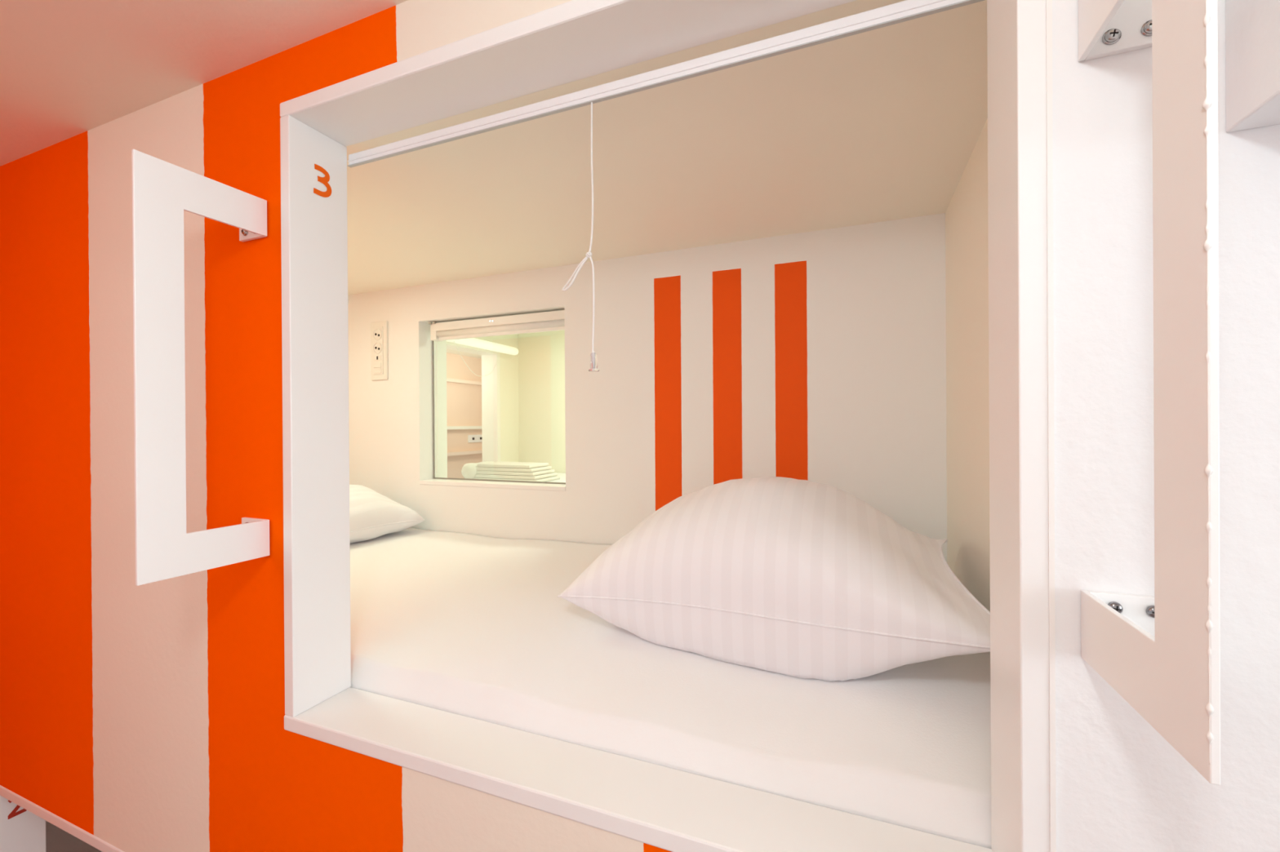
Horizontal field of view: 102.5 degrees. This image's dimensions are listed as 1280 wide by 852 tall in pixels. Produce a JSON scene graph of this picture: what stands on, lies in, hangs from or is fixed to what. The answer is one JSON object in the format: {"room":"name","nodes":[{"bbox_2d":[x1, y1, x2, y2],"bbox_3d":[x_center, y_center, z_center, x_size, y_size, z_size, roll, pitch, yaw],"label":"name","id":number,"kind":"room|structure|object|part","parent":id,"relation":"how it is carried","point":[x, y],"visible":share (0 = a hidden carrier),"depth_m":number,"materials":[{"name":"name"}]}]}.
{"room":"dormitory","nodes":[
{"label":"dormitory","id":0,"kind":"room"},
{"bbox_2d":[0,0,408,166],"bbox_3d":[-0.003,-0.682,-0.079,6.180,0.060,1.416,0,0,22],"label":"ceiling","id":1,"kind":"structure","parent":0,"point":[68,68],"depth_m":0.88,"materials":[{"name":"beige paint"}]},
{"bbox_2d":[446,348,481,359],"bbox_3d":[-0.400,-0.568,3.073,2.520,0.048,2.135,0,0,22],"label":"ceiling","id":2,"kind":"structure","parent":0,"point":[450,351],"depth_m":3.83,"materials":[{"name":"paint"}]},
{"bbox_2d":[446,352,482,478],"bbox_3d":[-1.536,0.572,3.528,0.060,2.362,2.135,0,0,22],"label":"wall","id":3,"kind":"structure","parent":0,"point":[464,402],"depth_m":3.92,"materials":[{"name":"paint"}]},
{"bbox_2d":[446,377,481,385],"bbox_3d":[-1.350,-0.335,3.873,0.042,0.024,1.170,0,0,22],"label":"wall ledge","id":4,"kind":"object","parent":3,"relation":"attached to","point":[451,380],"visible":0.29,"depth_m":3.87,"materials":[{"name":"beige"}]},
{"bbox_2d":[447,449,482,456],"bbox_3d":[-1.346,0.205,3.874,0.042,0.024,1.170,0,0,22],"label":"wall ledge","id":5,"kind":"object","parent":3,"relation":"attached to","point":[479,451],"visible":0.29,"depth_m":3.87,"materials":[{"name":"beige"}]},
{"bbox_2d":[447,426,482,429],"bbox_3d":[-1.347,0.013,3.873,0.042,0.024,1.170,0,0,22],"label":"wall ledge","id":6,"kind":"object","parent":3,"relation":"attached to","point":[448,427],"visible":0.29,"depth_m":3.88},
{"bbox_2d":[467,434,482,442],"bbox_3d":[-1.300,0.098,4.035,0.012,0.059,0.164,0,0,22],"label":"wall socket","id":7,"kind":"object","parent":3,"relation":"attached to","point":[471,438],"visible":0.66,"depth_m":4.04,"materials":[{"name":"white plastic"}]},
{"bbox_2d":[475,333,519,462],"bbox_3d":[-0.817,0.054,2.499,0.012,1.332,0.755,0,0,22],"label":"wall","id":8,"kind":"structure","parent":0,"point":[508,364],"depth_m":2.77,"materials":[{"name":"paint"}]},
{"bbox_2d":[446,341,500,462],"bbox_3d":[-0.884,-0.047,2.441,0.098,0.696,0.576,0,0,22],"label":"frame","id":9,"kind":"object","parent":8,"relation":"attached to","point":[491,384],"visible":0.23,"depth_m":2.68,"materials":[{"name":"white paint"}]},
{"bbox_2d":[446,337,518,376],"bbox_3d":[-0.777,-0.329,2.478,0.081,0.182,0.559,0,0,22],"label":"lamp","id":10,"kind":"object","parent":8,"relation":"attached to","point":[473,342],"visible":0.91,"depth_m":2.48,"materials":[{"name":"white plastic"}]},
{"bbox_2d":[446,337,518,355],"bbox_3d":[-0.759,-0.393,2.471,0.042,0.042,0.559,0,0,22],"label":"diffuser","id":11,"kind":"object","parent":10,"relation":"attached to","point":[473,342],"depth_m":2.48,"materials":[{"name":"white plastic"}]},
{"bbox_2d":[518,330,565,473],"bbox_3d":[-0.053,0.049,2.628,1.554,1.332,0.048,0,0,22],"label":"wall","id":12,"kind":"structure","parent":0,"point":[541,355],"depth_m":2.79,"materials":[{"name":"paint"}]},
{"bbox_2d":[0,0,1279,851],"bbox_3d":[0.287,0.546,0.554,6.120,2.402,0.035,0,0,22],"label":"wall","id":13,"kind":"structure","parent":0,"point":[147,717],"depth_m":0.91,"materials":[{"name":"paint"}]},
{"bbox_2d":[0,785,124,851],"bbox_3d":[-1.184,1.322,1.181,1.093,0.847,0.113,0,0,22],"label":"frame","id":14,"kind":"object","parent":13,"relation":"attached to","point":[22,821],"visible":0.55,"depth_m":1.36,"materials":[{"name":"white"}]},
{"bbox_2d":[45,820,102,851],"bbox_3d":[-1.478,1.685,1.784,2.148,0.141,0.774,0,0,22],"label":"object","id":15,"kind":"object","parent":14,"relation":"on","point":[57,840],"visible":0.02,"depth_m":1.99,"materials":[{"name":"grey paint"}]},
{"bbox_2d":[131,149,270,586],"bbox_3d":[-0.720,-0.084,0.832,0.069,0.625,0.184,0,0,22],"label":"handle","id":16,"kind":"object","parent":13,"relation":"attached to","point":[162,190],"visible":1,"depth_m":0.77,"materials":[{"name":"white metal"}]},
{"bbox_2d":[280,0,1049,851],"bbox_3d":[-0.096,-0.019,0.744,1.093,1.090,0.113,0,0,22],"label":"frame","id":17,"kind":"object","parent":13,"relation":"attached to","point":[672,810],"visible":1,"depth_m":0.71,"materials":[{"name":"white"}]},
{"bbox_2d":[347,0,985,372],"bbox_3d":[-0.075,-0.305,0.799,1.043,0.440,0.017,0,0,22],"label":"blind","id":18,"kind":"object","parent":13,"relation":"attached to","point":[908,10],"visible":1,"depth_m":0.75,"materials":[{"name":"white metal"}]},
{"bbox_3d":[-0.077,-0.387,0.799,0.010,0.240,0.003,0,0,22],"label":"cord","id":19,"kind":"part","parent":18,"relation":"part of","materials":[{"name":"white fabric"}]},
{"bbox_3d":[-0.076,-0.515,0.798,1.043,0.021,0.005,0,0,22],"label":"rail","id":20,"kind":"part","parent":18,"relation":"part of","materials":[{"name":"white metal"}]},
{"bbox_2d":[1045,0,1056,851],"bbox_3d":[0.393,-0.066,0.492,0.004,1.179,0.006,0,0,22],"label":"trim","id":21,"kind":"structure","parent":13,"relation":"attached to","point":[1048,2],"depth_m":0.49,"materials":[{"name":"white paint"}]},
{"bbox_2d":[1078,0,1220,785],"bbox_3d":[0.410,-0.093,0.384,0.071,0.622,0.186,0,0,22],"label":"handle","id":22,"kind":"object","parent":13,"relation":"attached to","point":[1160,652],"visible":1,"depth_m":0.34,"materials":[{"name":"white metal"}]},
{"bbox_2d":[1225,0,1279,132],"bbox_3d":[0.664,-0.455,0.204,0.471,0.403,0.331,0,0,22],"label":"trim","id":23,"kind":"structure","parent":13,"relation":"attached to","point":[1252,27],"depth_m":0.42,"materials":[{"name":"white paint"}]},
{"bbox_2d":[347,213,946,561],"bbox_3d":[-0.684,0.054,1.963,3.282,1.332,0.145,0,0,22],"label":"wall","id":24,"kind":"structure","parent":0,"point":[819,357],"depth_m":1.54,"materials":[{"name":"paint"}]},
{"bbox_2d":[370,320,388,380],"bbox_3d":[-1.022,-0.295,2.010,0.084,0.228,0.016,0,0,22],"label":"strip","id":25,"kind":"object","parent":24,"relation":"attached to","point":[379,330],"visible":1,"depth_m":2.00,"materials":[{"name":"white plastic"}]},
{"bbox_2d":[372,328,382,340],"bbox_3d":[-1.026,-0.357,2.004,0.045,0.045,0.003,0,0,22],"label":"socket","id":26,"kind":"object","parent":25,"relation":"attached to","point":[376,333],"depth_m":2.01,"materials":[{"name":"white plastic"}]},
{"bbox_2d":[373,342,382,354],"bbox_3d":[-1.026,-0.305,2.004,0.045,0.045,0.003,0,0,22],"label":"socket","id":27,"kind":"object","parent":25,"relation":"attached to","point":[377,346],"depth_m":2.01,"materials":[{"name":"white plastic"}]},
{"bbox_2d":[373,368,381,373],"bbox_3d":[-1.025,-0.215,2.005,0.039,0.017,0.003,0,0,22],"label":"rocker switch","id":28,"kind":"object","parent":25,"relation":"attached to","point":[375,371],"depth_m":2.00,"materials":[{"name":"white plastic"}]},
{"bbox_2d":[373,363,381,368],"bbox_3d":[-1.026,-0.236,2.005,0.039,0.017,0.003,0,0,22],"label":"rocker switch","id":29,"kind":"object","parent":25,"relation":"attached to","point":[375,365],"depth_m":2.00,"materials":[{"name":"white plastic"}]},
{"bbox_2d":[373,355,381,360],"bbox_3d":[-1.026,-0.267,2.005,0.039,0.020,0.002,0,0,22],"label":"outlet","id":30,"kind":"object","parent":25,"relation":"attached to","point":[376,357],"depth_m":2.00,"materials":[{"name":"white plastic"}]},
{"bbox_3d":[-1.025,-0.295,2.007,0.051,0.186,0.004,0,0,22],"label":"frame","id":31,"kind":"part","parent":25,"relation":"part of","materials":[{"name":"white plastic"}]},
{"bbox_2d":[419,341,565,491],"bbox_3d":[-0.528,-0.090,1.865,0.629,0.617,0.083,0,0,22],"label":"window frame","id":32,"kind":"structure","parent":24,"relation":"in","point":[544,486],"depth_m":1.89,"materials":[{"name":"white"}]},
{"bbox_3d":[-0.529,0.212,1.860,0.629,0.014,0.071,0,0,22],"label":"sill","id":33,"kind":"part","parent":32,"relation":"part of","materials":[{"name":"white"}]},
{"bbox_2d":[428,310,564,472],"bbox_3d":[-0.519,-0.107,1.860,0.605,0.574,0.048,0,0,22],"label":"window blind","id":34,"kind":"object","parent":32,"relation":"attached to","point":[553,321],"visible":0.84,"depth_m":1.84,"materials":[{"name":"white plastic"}]},
{"bbox_3d":[-0.789,-0.095,1.991,0.008,0.552,0.004,0,0,22],"label":"pull chain","id":35,"kind":"part","parent":34,"relation":"part of","materials":[{"name":"white plastic"}]},
{"bbox_2d":[346,0,987,295],"bbox_3d":[-0.393,-0.573,1.308,2.176,0.079,0.876,0,0,22],"label":"ceiling","id":36,"kind":"structure","parent":0,"point":[883,124],"depth_m":1.07,"materials":[{"name":"paint"}]},
{"bbox_2d":[945,118,990,612],"bbox_3d":[0.637,0.048,0.897,0.036,1.332,0.864,0,0,22],"label":"wall","id":37,"kind":"structure","parent":0,"point":[966,225],"depth_m":1.06,"materials":[{"name":"paint"}]},
{"bbox_3d":[-0.387,0.744,1.305,2.176,0.048,0.864,0,0,22],"label":"floor","id":38,"kind":"structure","parent":0,"visible":0},
{"bbox_2d":[350,527,991,848],"bbox_3d":[-0.374,0.549,1.340,2.164,0.340,0.782,0,0,22],"label":"mattress","id":39,"kind":"object","parent":38,"relation":"on","point":[478,627],"visible":0.47,"depth_m":0.84,"materials":[{"name":"white fabric"}]},
{"bbox_2d":[349,484,425,543],"bbox_3d":[-1.101,0.297,1.780,0.484,0.190,0.448,0,0,25],"label":"pillow","id":40,"kind":"object","parent":39,"relation":"on","point":[372,514],"visible":0.32,"depth_m":1.74,"materials":[{"name":"fabric"}]},
{"bbox_2d":[557,476,990,681],"bbox_3d":[0.294,0.261,1.073,0.767,0.306,0.519,0,0,27],"label":"pillow","id":41,"kind":"object","parent":39,"relation":"on","point":[802,579],"visible":0.96,"depth_m":0.87,"materials":[{"name":"fabric"}]},
{"bbox_3d":[-0.142,0.470,2.234,1.434,0.048,0.755,0,0,22],"label":"floor","id":42,"kind":"structure","parent":0,"visible":0},
{"bbox_2d":[548,472,565,482],"bbox_3d":[-0.167,0.347,2.242,1.377,0.198,0.750,0,0,22],"label":"mattress","id":43,"kind":"object","parent":42,"relation":"on","point":[562,476],"visible":0.02,"depth_m":2.39,"materials":[{"name":"white fabric"}]},
{"bbox_2d":[461,461,559,481],"bbox_3d":[-0.602,0.210,2.381,0.407,0.081,0.218,0,0,22],"label":"folded towel","id":44,"kind":"object","parent":43,"relation":"on","point":[509,471],"visible":0.95,"depth_m":2.32,"materials":[{"name":"white fabric"}]}
]}

